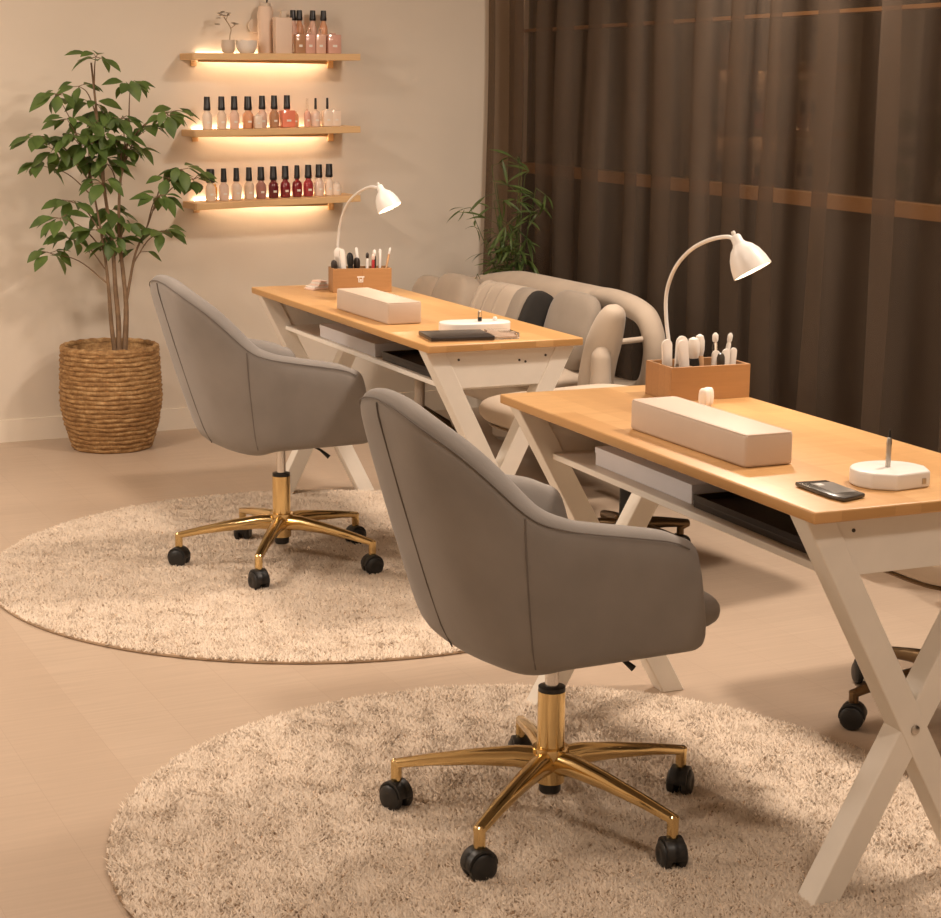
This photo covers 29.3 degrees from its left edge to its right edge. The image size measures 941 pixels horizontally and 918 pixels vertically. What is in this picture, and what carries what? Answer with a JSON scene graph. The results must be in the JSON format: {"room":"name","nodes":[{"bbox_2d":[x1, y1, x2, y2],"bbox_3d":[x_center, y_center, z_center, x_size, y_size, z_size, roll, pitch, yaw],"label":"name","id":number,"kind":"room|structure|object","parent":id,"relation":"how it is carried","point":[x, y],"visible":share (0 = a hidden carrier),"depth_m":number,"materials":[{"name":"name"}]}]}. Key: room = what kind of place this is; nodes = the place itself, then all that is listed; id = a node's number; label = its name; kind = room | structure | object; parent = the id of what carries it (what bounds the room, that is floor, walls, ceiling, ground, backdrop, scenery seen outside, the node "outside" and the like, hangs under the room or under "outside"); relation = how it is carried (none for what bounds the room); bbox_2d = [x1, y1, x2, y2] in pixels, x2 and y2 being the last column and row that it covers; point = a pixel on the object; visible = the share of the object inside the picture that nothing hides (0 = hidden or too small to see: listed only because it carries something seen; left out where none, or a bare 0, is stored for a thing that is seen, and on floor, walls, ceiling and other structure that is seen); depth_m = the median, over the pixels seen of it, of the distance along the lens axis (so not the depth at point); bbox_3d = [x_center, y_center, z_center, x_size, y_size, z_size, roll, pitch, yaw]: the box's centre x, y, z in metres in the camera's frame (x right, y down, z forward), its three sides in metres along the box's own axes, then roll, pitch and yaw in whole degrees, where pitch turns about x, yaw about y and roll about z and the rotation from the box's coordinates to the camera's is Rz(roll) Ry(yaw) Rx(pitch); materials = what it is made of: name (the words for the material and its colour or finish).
{"room":"salon","nodes":[
{"label":"salon","id":0,"kind":"room"},
{"bbox_2d":[0,0,514,419],"bbox_3d":[-2.232,-1.350,7.008,5.950,2.650,0.100,-5,13,-26],"label":"wall","id":1,"kind":"structure","parent":0,"point":[429,92],"depth_m":7.63,"materials":[{"name":"paint"}]},
{"bbox_2d":[0,390,481,442],"bbox_3d":[-2.324,-0.078,7.166,5.520,0.092,0.014,-5,13,-26],"label":"baseboard","id":2,"kind":"structure","parent":1,"relation":"attached to","point":[38,428],"depth_m":7.46,"materials":[{"name":"paint"}]},
{"bbox_2d":[248,18,257,32],"bbox_3d":[-0.899,-1.806,7.501,0.060,0.060,0.008,-5,13,-26],"label":"disc","id":3,"kind":"object","parent":1,"relation":"attached to","point":[252,24],"visible":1,"depth_m":7.49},
{"bbox_2d":[180,53,359,67],"bbox_3d":[-0.830,-1.657,7.472,0.725,0.059,0.200,-5,13,-26],"label":"floating shelf","id":4,"kind":"object","parent":1,"relation":"attached to","point":[295,58],"visible":1,"depth_m":7.41,"materials":[{"name":"brown wood"}]},
{"bbox_2d":[215,11,237,52],"bbox_3d":[-0.998,-1.747,7.369,0.096,0.168,0.057,-5,13,-26],"label":"vase","id":5,"kind":"object","parent":4,"relation":"on","point":[228,46],"visible":0.99,"depth_m":7.36,"materials":[{"name":"ceramic"}]},
{"bbox_2d":[236,40,257,52],"bbox_3d":[-0.922,-1.697,7.417,0.090,0.058,0.090,-5,13,-26],"label":"scalloped bowl","id":6,"kind":"object","parent":4,"relation":"on","point":[243,46],"visible":0.79,"depth_m":7.38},
{"bbox_2d":[257,0,272,52],"bbox_3d":[-0.852,-1.821,7.472,0.066,0.270,0.066,-5,13,-26],"label":"bottle","id":7,"kind":"object","parent":4,"relation":"on","point":[265,11],"visible":0.88,"depth_m":7.45,"materials":[{"name":"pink plastic"}]},
{"bbox_2d":[273,11,291,52],"bbox_3d":[-0.778,-1.765,7.446,0.072,0.172,0.040,-5,13,-26],"label":"carton","id":8,"kind":"object","parent":4,"relation":"on","point":[282,26],"visible":0.87,"depth_m":7.43,"materials":[{"name":"cardboard"}]},
{"bbox_2d":[290,10,296,52],"bbox_3d":[-0.743,-1.788,7.538,0.037,0.178,0.037,-5,13,-26],"label":"bottle","id":9,"kind":"object","parent":4,"relation":"on","point":[292,12],"visible":0.55,"depth_m":7.52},
{"bbox_2d":[293,33,305,52],"bbox_3d":[-0.710,-1.726,7.471,0.044,0.084,0.036,-5,13,-26],"label":"bottle","id":10,"kind":"object","parent":4,"relation":"on","point":[299,40],"visible":0.94,"depth_m":7.46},
{"bbox_2d":[296,10,303,33],"bbox_3d":[-0.717,-1.791,7.550,0.037,0.178,0.037,-5,13,-26],"label":"bottle","id":11,"kind":"object","parent":4,"relation":"on","point":[299,18],"visible":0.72,"depth_m":7.53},
{"bbox_2d":[305,28,315,53],"bbox_3d":[-0.671,-1.740,7.488,0.044,0.104,0.036,-5,13,-26],"label":"bottle","id":12,"kind":"object","parent":4,"relation":"on","point":[310,38],"visible":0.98,"depth_m":7.47,"materials":[{"name":"pink glass"}]},
{"bbox_2d":[309,10,316,33],"bbox_3d":[-0.664,-1.796,7.576,0.037,0.178,0.037,-5,13,-26],"label":"bottle","id":13,"kind":"object","parent":4,"relation":"on","point":[312,18],"visible":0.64,"depth_m":7.56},
{"bbox_2d":[315,28,325,53],"bbox_3d":[-0.629,-1.744,7.508,0.044,0.104,0.036,-5,13,-26],"label":"bottle","id":14,"kind":"object","parent":4,"relation":"on","point":[320,39],"visible":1,"depth_m":7.49,"materials":[{"name":"pink glass"}]},
{"bbox_2d":[320,11,327,34],"bbox_3d":[-0.620,-1.801,7.597,0.037,0.178,0.037,-5,13,-26],"label":"bottle","id":15,"kind":"object","parent":4,"relation":"on","point":[323,19],"visible":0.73,"depth_m":7.58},
{"bbox_2d":[326,33,340,53],"bbox_3d":[-0.576,-1.740,7.535,0.058,0.084,0.047,-5,13,-26],"label":"bottle","id":16,"kind":"object","parent":4,"relation":"on","point":[333,42],"visible":1,"depth_m":7.52,"materials":[{"name":"glass"}]},
{"bbox_2d":[181,125,360,141],"bbox_3d":[-0.833,-1.361,7.533,0.725,0.068,0.200,-5,13,-26],"label":"floating shelf","id":17,"kind":"object","parent":1,"relation":"attached to","point":[301,131],"visible":0.99,"depth_m":7.47,"materials":[{"name":"brown wood"}]},
{"bbox_2d":[202,97,211,128],"bbox_3d":[-1.081,-1.421,7.390,0.041,0.132,0.041,-5,13,-26],"label":"bottle","id":18,"kind":"object","parent":17,"relation":"on","point":[207,116],"visible":1,"depth_m":7.38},
{"bbox_2d":[217,96,226,128],"bbox_3d":[-1.026,-1.427,7.417,0.041,0.132,0.041,-5,13,-26],"label":"bottle","id":19,"kind":"object","parent":17,"relation":"on","point":[221,116],"visible":1,"depth_m":7.41,"materials":[{"name":"glass"}]},
{"bbox_2d":[229,96,238,128],"bbox_3d":[-0.976,-1.433,7.440,0.041,0.132,0.041,-5,13,-26],"label":"bottle","id":20,"kind":"object","parent":17,"relation":"on","point":[234,116],"visible":1,"depth_m":7.43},
{"bbox_2d":[242,96,252,127],"bbox_3d":[-0.923,-1.438,7.466,0.047,0.130,0.047,-5,13,-26],"label":"bottle","id":21,"kind":"object","parent":17,"relation":"on","point":[247,118],"visible":1,"depth_m":7.45,"materials":[{"name":"glass"}]},
{"bbox_2d":[253,114,261,127],"bbox_3d":[-0.880,-1.398,7.450,0.032,0.058,0.026,-5,13,-26],"label":"bottle","id":22,"kind":"object","parent":17,"relation":"on","point":[257,120],"visible":1,"depth_m":7.44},
{"bbox_2d":[258,96,266,127],"bbox_3d":[-0.867,-1.445,7.492,0.041,0.132,0.041,-5,13,-26],"label":"bottle","id":23,"kind":"object","parent":17,"relation":"on","point":[262,107],"visible":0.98,"depth_m":7.48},
{"bbox_2d":[269,95,278,127],"bbox_3d":[-0.820,-1.451,7.514,0.041,0.132,0.041,-5,13,-26],"label":"bottle","id":24,"kind":"object","parent":17,"relation":"on","point":[274,115],"visible":1,"depth_m":7.50,"materials":[{"name":"glass"}]},
{"bbox_2d":[279,95,294,126],"bbox_3d":[-0.768,-1.456,7.539,0.058,0.132,0.047,-5,13,-26],"label":"bottle","id":25,"kind":"object","parent":17,"relation":"on","point":[286,116],"visible":1,"depth_m":7.52,"materials":[{"name":"glass"}]},
{"bbox_2d":[295,111,298,126],"bbox_3d":[-0.744,-1.434,7.595,0.041,0.064,0.041,-5,13,-26],"label":"bottle","id":26,"kind":"object","parent":17,"relation":"on","point":[296,114],"visible":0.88,"depth_m":7.58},
{"bbox_2d":[304,98,310,126],"bbox_3d":[-0.687,-1.459,7.579,0.029,0.118,0.029,-5,13,-26],"label":"bottle","id":27,"kind":"object","parent":17,"relation":"on","point":[307,116],"visible":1,"depth_m":7.57,"materials":[{"name":"pink glass"}]},
{"bbox_2d":[311,98,320,126],"bbox_3d":[-0.653,-1.463,7.595,0.043,0.118,0.043,-5,13,-26],"label":"bottle","id":28,"kind":"object","parent":17,"relation":"on","point":[315,115],"visible":1,"depth_m":7.58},
{"bbox_2d":[321,98,332,125],"bbox_3d":[-0.606,-1.468,7.617,0.042,0.118,0.034,-5,13,-26],"label":"bottle","id":29,"kind":"object","parent":17,"relation":"on","point":[326,115],"visible":1,"depth_m":7.61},
{"bbox_2d":[333,109,340,125],"bbox_3d":[-0.573,-1.450,7.638,0.040,0.072,0.033,-5,13,-26],"label":"bottle","id":30,"kind":"object","parent":17,"relation":"on","point":[336,113],"visible":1,"depth_m":7.62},
{"bbox_2d":[183,193,360,212],"bbox_3d":[-0.836,-1.075,7.592,0.725,0.073,0.200,-5,13,-26],"label":"floating shelf","id":31,"kind":"object","parent":1,"relation":"attached to","point":[196,205],"visible":0.95,"depth_m":7.51,"materials":[{"name":"brown wood"}]},
{"bbox_2d":[205,169,215,200],"bbox_3d":[-1.077,-1.134,7.453,0.043,0.132,0.043,-5,13,-26],"label":"bottle","id":32,"kind":"object","parent":31,"relation":"on","point":[210,190],"visible":0.88,"depth_m":7.44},
{"bbox_2d":[219,168,228,200],"bbox_3d":[-1.025,-1.141,7.478,0.043,0.132,0.043,-5,13,-26],"label":"bottle","id":33,"kind":"object","parent":31,"relation":"on","point":[223,187],"visible":1,"depth_m":7.46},
{"bbox_2d":[231,168,241,199],"bbox_3d":[-0.976,-1.147,7.501,0.043,0.132,0.043,-5,13,-26],"label":"bottle","id":34,"kind":"object","parent":31,"relation":"on","point":[236,189],"visible":1,"depth_m":7.49,"materials":[{"name":"glass"}]},
{"bbox_2d":[244,167,253,198],"bbox_3d":[-0.926,-1.153,7.525,0.043,0.132,0.043,-5,13,-26],"label":"bottle","id":35,"kind":"object","parent":31,"relation":"on","point":[248,187],"visible":1,"depth_m":7.51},
{"bbox_2d":[256,167,265,198],"bbox_3d":[-0.878,-1.158,7.547,0.043,0.132,0.043,-5,13,-26],"label":"bottle","id":36,"kind":"object","parent":31,"relation":"on","point":[260,186],"visible":1,"depth_m":7.53,"materials":[{"name":"glass"}]},
{"bbox_2d":[268,166,278,197],"bbox_3d":[-0.829,-1.165,7.571,0.043,0.132,0.043,-5,13,-26],"label":"bottle","id":37,"kind":"object","parent":31,"relation":"on","point":[273,190],"visible":1,"depth_m":7.56,"materials":[{"name":"glass"}]},
{"bbox_2d":[280,166,289,197],"bbox_3d":[-0.781,-1.170,7.593,0.043,0.132,0.043,-5,13,-26],"label":"bottle","id":38,"kind":"object","parent":31,"relation":"on","point":[285,185],"visible":1,"depth_m":7.58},
{"bbox_2d":[292,165,301,196],"bbox_3d":[-0.734,-1.176,7.615,0.043,0.132,0.043,-5,13,-26],"label":"bottle","id":39,"kind":"object","parent":31,"relation":"on","point":[297,184],"visible":1,"depth_m":7.61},
{"bbox_2d":[303,165,312,195],"bbox_3d":[-0.688,-1.182,7.637,0.043,0.132,0.043,-5,13,-26],"label":"bottle","id":40,"kind":"object","parent":31,"relation":"on","point":[308,184],"visible":1,"depth_m":7.62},
{"bbox_2d":[314,164,323,195],"bbox_3d":[-0.645,-1.187,7.658,0.043,0.132,0.043,-5,13,-26],"label":"bottle","id":41,"kind":"object","parent":31,"relation":"on","point":[318,183],"visible":1,"depth_m":7.65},
{"bbox_2d":[325,164,332,194],"bbox_3d":[-0.603,-1.192,7.677,0.035,0.132,0.035,-5,13,-26],"label":"bottle","id":42,"kind":"object","parent":31,"relation":"on","point":[328,183],"visible":1,"depth_m":7.67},
{"bbox_2d":[333,181,340,194],"bbox_3d":[-0.574,-1.159,7.699,0.043,0.056,0.043,-5,13,-26],"label":"bottle","id":43,"kind":"object","parent":31,"relation":"on","point":[336,186],"visible":1,"depth_m":7.68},
{"bbox_2d":[0,407,940,917],"bbox_3d":[-0.462,0.745,3.704,5.950,0.080,8.242,-5,13,-26],"label":"floor","id":44,"kind":"structure","parent":0,"point":[82,724],"depth_m":4.51,"materials":[{"name":"brown wood"}]},
{"bbox_2d":[58,337,162,453],"bbox_3d":[-1.451,-0.257,7.269,0.410,0.421,0.413,4,12,18],"label":"woven basket","id":45,"kind":"object","parent":44,"relation":"on","point":[110,400],"visible":1,"depth_m":7.12,"materials":[{"name":"wicker"}]},
{"bbox_2d":[9,50,216,350],"bbox_3d":[-1.411,-0.949,7.078,0.831,1.284,0.445,-5,13,-26],"label":"indoor tree","id":46,"kind":"object","parent":45,"relation":"in","point":[96,121],"visible":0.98,"depth_m":6.96,"materials":[{"name":"green plant"}]},
{"bbox_2d":[0,489,465,663],"bbox_3d":[-0.464,0.315,5.542,2.008,0.018,2.000,-5,13,-26],"label":"round rug","id":47,"kind":"object","parent":44,"relation":"on","point":[105,579],"visible":0.56,"depth_m":5.22,"materials":[{"name":"carpet"}]},
{"bbox_2d":[149,275,383,589],"bbox_3d":[-0.614,-0.126,5.473,0.715,0.900,0.637,-6,13,-28],"label":"armchair","id":48,"kind":"object","parent":47,"relation":"on","point":[244,395],"visible":1,"depth_m":5.20,"materials":[{"name":"grey fabric"}]},
{"bbox_2d":[252,285,582,494],"bbox_3d":[-0.228,-0.107,5.793,0.481,0.750,1.568,-5,13,-24],"label":"work table","id":49,"kind":"object","parent":47,"relation":"on","point":[537,360],"visible":0.63,"depth_m":5.15,"materials":[{"name":"white paint"}]},
{"bbox_2d":[304,279,327,289],"bbox_3d":[-0.536,-0.607,6.267,0.074,0.030,0.056,-10,16,-42],"label":"stack","id":50,"kind":"object","parent":49,"relation":"on","point":[317,284],"visible":1,"depth_m":6.26,"materials":[{"name":"pink fabric"}]},
{"bbox_2d":[328,266,391,292],"bbox_3d":[-0.382,-0.622,6.220,0.205,0.082,0.091,-2,12,-14],"label":"box","id":51,"kind":"object","parent":49,"relation":"on","point":[376,278],"visible":0.97,"depth_m":6.18,"materials":[{"name":"brown wood"}]},
{"bbox_2d":[331,260,336,268],"bbox_3d":[-0.468,-0.633,6.182,0.023,0.102,0.022,1,12,0],"label":"brush","id":52,"kind":"object","parent":51,"relation":"in","point":[333,262],"visible":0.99,"depth_m":6.17,"materials":[{"name":"grey plastic"}]},
{"bbox_2d":[334,248,340,268],"bbox_3d":[-0.456,-0.658,6.205,0.031,0.142,0.007,-5,13,-26],"label":"file","id":53,"kind":"object","parent":51,"relation":"in","point":[336,251],"visible":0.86,"depth_m":6.19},
{"bbox_2d":[339,249,345,268],"bbox_3d":[-0.436,-0.652,6.188,0.031,0.140,0.009,-5,13,-25],"label":"file","id":54,"kind":"object","parent":51,"relation":"in","point":[341,251],"visible":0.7,"depth_m":6.18,"materials":[{"name":"white paint"}]},
{"bbox_2d":[347,252,353,267],"bbox_3d":[-0.415,-0.648,6.201,0.024,0.126,0.023,6,13,25],"label":"brush","id":55,"kind":"object","parent":51,"relation":"in","point":[350,260],"visible":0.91,"depth_m":6.18,"materials":[{"name":"black plastic"}]},
{"bbox_2d":[353,257,359,267],"bbox_3d":[-0.392,-0.642,6.218,0.024,0.108,0.023,-6,13,-25],"label":"brush","id":56,"kind":"object","parent":51,"relation":"in","point":[356,263],"visible":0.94,"depth_m":6.20,"materials":[{"name":"black plastic"}]},
{"bbox_2d":[371,254,374,267],"bbox_3d":[-0.337,-0.648,6.218,0.012,0.120,0.012,-3,13,-26],"label":"pen","id":57,"kind":"object","parent":51,"relation":"in","point":[373,255],"visible":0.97,"depth_m":6.21,"materials":[{"name":"plastic"}]},
{"bbox_2d":[378,249,380,267],"bbox_3d":[-0.315,-0.660,6.240,0.010,0.136,0.006,-4,13,-26],"label":"file","id":58,"kind":"object","parent":51,"relation":"in","point":[379,250],"visible":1,"depth_m":6.23,"materials":[{"name":"white paint"}]},
{"bbox_2d":[385,247,390,267],"bbox_3d":[-0.292,-0.660,6.225,0.035,0.143,0.009,-2,12,-14],"label":"pen","id":59,"kind":"object","parent":51,"relation":"in","point":[389,250],"visible":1,"depth_m":6.22,"materials":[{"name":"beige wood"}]},
{"bbox_2d":[320,323,416,356],"bbox_3d":[-0.314,-0.391,5.846,0.192,0.041,0.502,-5,13,-24],"label":"carton","id":60,"kind":"object","parent":49,"relation":"on","point":[373,345],"visible":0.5,"depth_m":5.74,"materials":[{"name":"cardboard"}]},
{"bbox_2d":[336,182,400,247],"bbox_3d":[-0.357,-0.748,6.074,0.087,0.388,0.489,-5,13,-26],"label":"desk lamp","id":61,"kind":"object","parent":49,"relation":"on","point":[386,200],"visible":0.84,"depth_m":5.86,"materials":[{"name":"metal"}]},
{"bbox_2d":[337,287,420,324],"bbox_3d":[-0.286,-0.473,5.541,0.110,0.066,0.420,-5,13,-25],"label":"hand rest","id":62,"kind":"object","parent":49,"relation":"on","point":[377,305],"visible":1,"depth_m":5.43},
{"bbox_2d":[382,350,430,376],"bbox_3d":[-0.084,-0.282,5.369,0.200,0.026,0.460,-5,13,-24],"label":"document tray","id":63,"kind":"object","parent":49,"relation":"on","point":[412,360],"visible":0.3,"depth_m":5.44,"materials":[{"name":"plastic"}]},
{"bbox_2d":[286,323,529,389],"bbox_3d":[-0.238,-0.345,5.766,0.286,0.014,1.447,-5,13,-24],"label":"shelf","id":64,"kind":"object","parent":49,"relation":"attached to","point":[309,330],"depth_m":5.77,"materials":[{"name":"white paint"}]},
{"bbox_2d":[419,329,494,341],"bbox_3d":[-0.040,-0.348,5.077,0.185,0.014,0.145,-3,12,-15],"label":"notebook","id":65,"kind":"object","parent":49,"relation":"on","point":[473,334],"visible":1,"depth_m":5.03,"materials":[{"name":"leather"}]},
{"bbox_2d":[439,310,509,330],"bbox_3d":[0.012,-0.402,5.230,0.214,0.060,0.104,-3,12,-18],"label":"oval tray","id":66,"kind":"object","parent":49,"relation":"on","point":[463,324],"visible":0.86,"depth_m":5.20,"materials":[{"name":"white paint"}]},
{"bbox_2d":[484,328,519,339],"bbox_3d":[0.089,-0.355,5.110,0.072,0.018,0.100,-3,12,-19],"label":"ruler","id":67,"kind":"object","parent":49,"relation":"on","point":[501,333],"visible":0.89,"depth_m":5.07,"materials":[{"name":"plastic"}]},
{"bbox_2d":[479,384,690,541],"bbox_3d":[0.482,0.071,5.567,0.604,0.507,0.922,-7,14,-34],"label":"stool","id":68,"kind":"object","parent":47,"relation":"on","point":[498,415],"visible":0.12,"depth_m":5.63,"materials":[{"name":"brown metal"}]},
{"bbox_2d":[479,384,626,428],"bbox_3d":[0.484,-0.116,5.529,0.600,0.125,0.920,-7,14,-34],"label":"seat cushion","id":69,"kind":"object","parent":68,"relation":"on","point":[498,415],"depth_m":5.63,"materials":[{"name":"fabric"}]},
{"bbox_2d":[492,427,507,439],"bbox_3d":[0.173,-0.227,7.545,0.180,0.285,0.180,-5,13,-26],"label":"plant pot","id":70,"kind":"object","parent":44,"relation":"on","point":[499,434],"visible":0.11,"depth_m":7.51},
{"bbox_2d":[447,149,552,278],"bbox_3d":[0.102,-0.783,7.346,0.359,0.955,0.497,-3,12,-18],"label":"palm","id":71,"kind":"object","parent":70,"relation":"in","point":[503,251],"visible":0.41,"depth_m":7.31,"materials":[{"name":"green plant"}]},
{"bbox_2d":[103,682,940,917],"bbox_3d":[0.132,0.725,3.586,1.698,0.018,1.694,-8,14,-35],"label":"round rug","id":72,"kind":"object","parent":44,"relation":"on","point":[283,815],"visible":0.82,"depth_m":3.57,"materials":[{"name":"carpet"}]},
{"bbox_2d":[359,388,719,881],"bbox_3d":[0.143,0.286,3.514,0.659,0.900,0.670,5,12,19],"label":"armchair","id":73,"kind":"object","parent":72,"relation":"on","point":[495,563],"visible":1,"depth_m":3.27,"materials":[{"name":"grey fabric"}]},
{"bbox_2d":[704,591,719,626],"bbox_3d":[0.214,0.281,3.552,0.460,0.095,0.400,-5,13,-27],"label":"seat cushion","id":74,"kind":"object","parent":73,"relation":"on","point":[712,607],"depth_m":3.47,"materials":[{"name":"grey fabric"}]},
{"bbox_2d":[500,385,940,905],"bbox_3d":[0.560,0.318,3.773,0.528,0.750,1.272,-4,13,-23],"label":"work table","id":75,"kind":"object","parent":72,"relation":"on","point":[881,530],"visible":0.65,"depth_m":3.27,"materials":[{"name":"white paint"}]},
{"bbox_2d":[595,446,726,503],"bbox_3d":[0.455,0.025,3.869,0.202,0.041,0.422,-4,13,-23],"label":"carton","id":76,"kind":"object","parent":75,"relation":"on","point":[681,486],"visible":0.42,"depth_m":3.80,"materials":[{"name":"cardboard"}]},
{"bbox_2d":[553,449,814,570],"bbox_3d":[0.551,0.081,3.746,0.333,0.014,1.152,-4,13,-23],"label":"shelf","id":77,"kind":"object","parent":75,"relation":"attached to","point":[584,460],"depth_m":3.68,"materials":[{"name":"white paint"}]},
{"bbox_2d":[645,357,749,400],"bbox_3d":[0.525,-0.186,4.165,0.205,0.078,0.125,-4,13,-22],"label":"box","id":78,"kind":"object","parent":75,"relation":"on","point":[730,380],"visible":0.76,"depth_m":4.12,"materials":[{"name":"brown wood"}]},
{"bbox_2d":[661,339,671,366],"bbox_3d":[0.452,-0.213,4.140,0.030,0.125,0.007,-5,13,-26],"label":"file","id":79,"kind":"object","parent":78,"relation":"in","point":[666,346],"visible":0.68,"depth_m":4.13,"materials":[{"name":"white plastic"}]},
{"bbox_2d":[674,336,687,366],"bbox_3d":[0.485,-0.220,4.163,0.035,0.131,0.007,-5,13,-26],"label":"file","id":80,"kind":"object","parent":78,"relation":"in","point":[676,364],"visible":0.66,"depth_m":4.15,"materials":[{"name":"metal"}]},
{"bbox_2d":[677,340,688,366],"bbox_3d":[0.490,-0.211,4.134,0.038,0.126,0.007,-5,13,-26],"label":"file","id":81,"kind":"object","parent":78,"relation":"in","point":[682,346],"visible":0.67,"depth_m":4.12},
{"bbox_2d":[688,337,699,365],"bbox_3d":[0.514,-0.218,4.159,0.030,0.128,0.029,6,13,25],"label":"brush","id":82,"kind":"object","parent":78,"relation":"in","point":[693,343],"visible":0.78,"depth_m":4.14,"materials":[{"name":"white plastic"}]},
{"bbox_2d":[696,334,704,365],"bbox_3d":[0.532,-0.225,4.181,0.024,0.132,0.023,-6,13,-25],"label":"brush","id":83,"kind":"object","parent":78,"relation":"in","point":[700,337],"visible":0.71,"depth_m":4.17,"materials":[{"name":"plastic"}]},
{"bbox_2d":[712,332,718,351],"bbox_3d":[0.567,-0.227,4.187,0.014,0.135,0.014,-5,13,-26],"label":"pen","id":84,"kind":"object","parent":78,"relation":"in","point":[715,335],"visible":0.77,"depth_m":4.17,"materials":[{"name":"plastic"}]},
{"bbox_2d":[711,350,719,364],"bbox_3d":[0.565,-0.203,4.164,0.024,0.098,0.007,-5,13,-26],"label":"file","id":85,"kind":"object","parent":78,"relation":"in","point":[715,353],"visible":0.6,"depth_m":4.15,"materials":[{"name":"plastic"}]},
{"bbox_2d":[717,352,724,364],"bbox_3d":[0.577,-0.201,4.170,0.023,0.092,0.022,1,12,0],"label":"brush","id":86,"kind":"object","parent":78,"relation":"in","point":[720,357],"visible":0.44,"depth_m":4.16,"materials":[{"name":"plastic"}]},
{"bbox_2d":[722,349,730,364],"bbox_3d":[0.590,-0.206,4.174,0.024,0.100,0.006,-5,13,-26],"label":"file","id":87,"kind":"object","parent":78,"relation":"in","point":[726,352],"visible":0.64,"depth_m":4.17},
{"bbox_2d":[726,333,732,349],"bbox_3d":[0.595,-0.227,4.196,0.031,0.134,0.012,-4,13,-22],"label":"pen","id":88,"kind":"object","parent":78,"relation":"in","point":[730,335],"visible":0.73,"depth_m":4.18,"materials":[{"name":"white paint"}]},
{"bbox_2d":[730,347,736,363],"bbox_3d":[0.607,-0.208,4.181,0.020,0.102,0.006,-5,13,-26],"label":"file","id":89,"kind":"object","parent":78,"relation":"in","point":[733,350],"visible":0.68,"depth_m":4.17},
{"bbox_2d":[698,387,713,405],"bbox_3d":[0.526,-0.138,4.015,0.022,0.044,0.039,9,14,34],"label":"toe separator","id":90,"kind":"object","parent":75,"relation":"on","point":[706,395],"visible":0.82,"depth_m":4.00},
{"bbox_2d":[631,396,792,467],"bbox_3d":[0.471,-0.057,3.573,0.108,0.064,0.430,-5,13,-24],"label":"hand rest","id":91,"kind":"object","parent":75,"relation":"on","point":[742,441],"visible":1,"depth_m":3.49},
{"bbox_2d":[664,231,770,340],"bbox_3d":[0.549,-0.333,4.096,0.090,0.394,0.412,-4,13,-22],"label":"desk lamp","id":92,"kind":"object","parent":75,"relation":"on","point":[746,258],"visible":0.85,"depth_m":3.92,"materials":[{"name":"metal"}]},
{"bbox_2d":[693,491,806,553],"bbox_3d":[0.641,0.120,3.459,0.220,0.026,0.460,-4,13,-23],"label":"document tray","id":93,"kind":"object","parent":75,"relation":"on","point":[771,523],"visible":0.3,"depth_m":3.50,"materials":[{"name":"plastic"}]},
{"bbox_2d":[795,480,864,501],"bbox_3d":[0.636,0.055,3.168,0.065,0.009,0.140,-5,13,-24],"label":"smartphone","id":94,"kind":"object","parent":75,"relation":"on","point":[832,490],"visible":1,"depth_m":3.16,"materials":[{"name":"grey plastic"}]},
{"bbox_2d":[849,430,929,490],"bbox_3d":[0.756,-0.004,3.245,0.142,0.098,0.125,-4,12,-20],"label":"stand","id":95,"kind":"object","parent":75,"relation":"on","point":[886,474],"visible":1,"depth_m":3.21,"materials":[{"name":"white paint"}]},
{"bbox_2d":[412,271,665,431],"bbox_3d":[0.125,-0.319,6.860,0.480,0.754,1.809,-5,13,-26],"label":"sofa","id":96,"kind":"object","parent":44,"relation":"on","point":[604,340],"visible":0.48,"depth_m":6.26,"materials":[{"name":"beige fabric"}]},
{"bbox_2d":[412,275,439,296],"bbox_3d":[-0.171,-0.615,7.519,0.157,0.301,0.260,-5,13,-26],"label":"cushion","id":97,"kind":"object","parent":96,"relation":"on","point":[427,285],"depth_m":7.46,"materials":[{"name":"beige fabric"}]},
{"bbox_2d":[432,273,479,306],"bbox_3d":[-0.065,-0.600,7.302,0.157,0.301,0.300,-5,13,-26],"label":"cushion","id":98,"kind":"object","parent":96,"relation":"on","point":[460,289],"depth_m":7.21,"materials":[{"name":"beige fabric"}]},
{"bbox_2d":[469,280,553,326],"bbox_3d":[0.128,-0.519,6.696,0.188,0.264,0.425,-7,14,-31],"label":"striped cushion","id":99,"kind":"object","parent":96,"relation":"on","point":[530,305],"visible":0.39,"depth_m":6.57,"materials":[{"name":"beige fabric"}]},
{"bbox_2d":[519,368,578,387],"bbox_3d":[0.055,-0.404,6.903,0.300,0.110,1.460,-5,13,-26],"label":"seat cushion","id":100,"kind":"object","parent":96,"relation":"on","point":[568,378],"depth_m":6.26,"materials":[{"name":"beige fabric"}]},
{"bbox_2d":[544,290,600,370],"bbox_3d":[0.351,-0.454,6.392,0.132,0.281,0.320,-4,13,-23],"label":"cushion","id":101,"kind":"object","parent":96,"relation":"on","point":[571,312],"visible":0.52,"depth_m":6.30,"materials":[{"name":"grey fabric"}]},
{"bbox_2d":[838,565,940,730],"bbox_3d":[1.156,0.357,4.214,0.646,0.507,0.628,-4,13,-23],"label":"stool","id":102,"kind":"object","parent":44,"relation":"on","point":[852,714],"visible":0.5,"depth_m":4.14,"materials":[{"name":"brown metal"}]},
{"bbox_2d":[894,565,940,585],"bbox_3d":[1.159,0.171,4.175,0.640,0.125,0.620,-4,13,-23],"label":"seat cushion","id":103,"kind":"object","parent":102,"relation":"on","point":[923,576],"depth_m":3.86,"materials":[{"name":"fabric"}]},
{"bbox_2d":[512,0,519,270],"bbox_3d":[1.732,-0.784,4.478,0.120,2.650,8.050,-4,13,-21],"label":"wall","id":104,"kind":"structure","parent":0,"point":[517,2],"depth_m":8.08,"materials":[{"name":"paint"}]},
{"bbox_2d":[517,0,940,452],"bbox_3d":[1.584,-0.740,4.752,0.062,2.450,7.340,-4,13,-21],"label":"curtain","id":105,"kind":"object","parent":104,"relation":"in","point":[808,131],"depth_m":6.18,"materials":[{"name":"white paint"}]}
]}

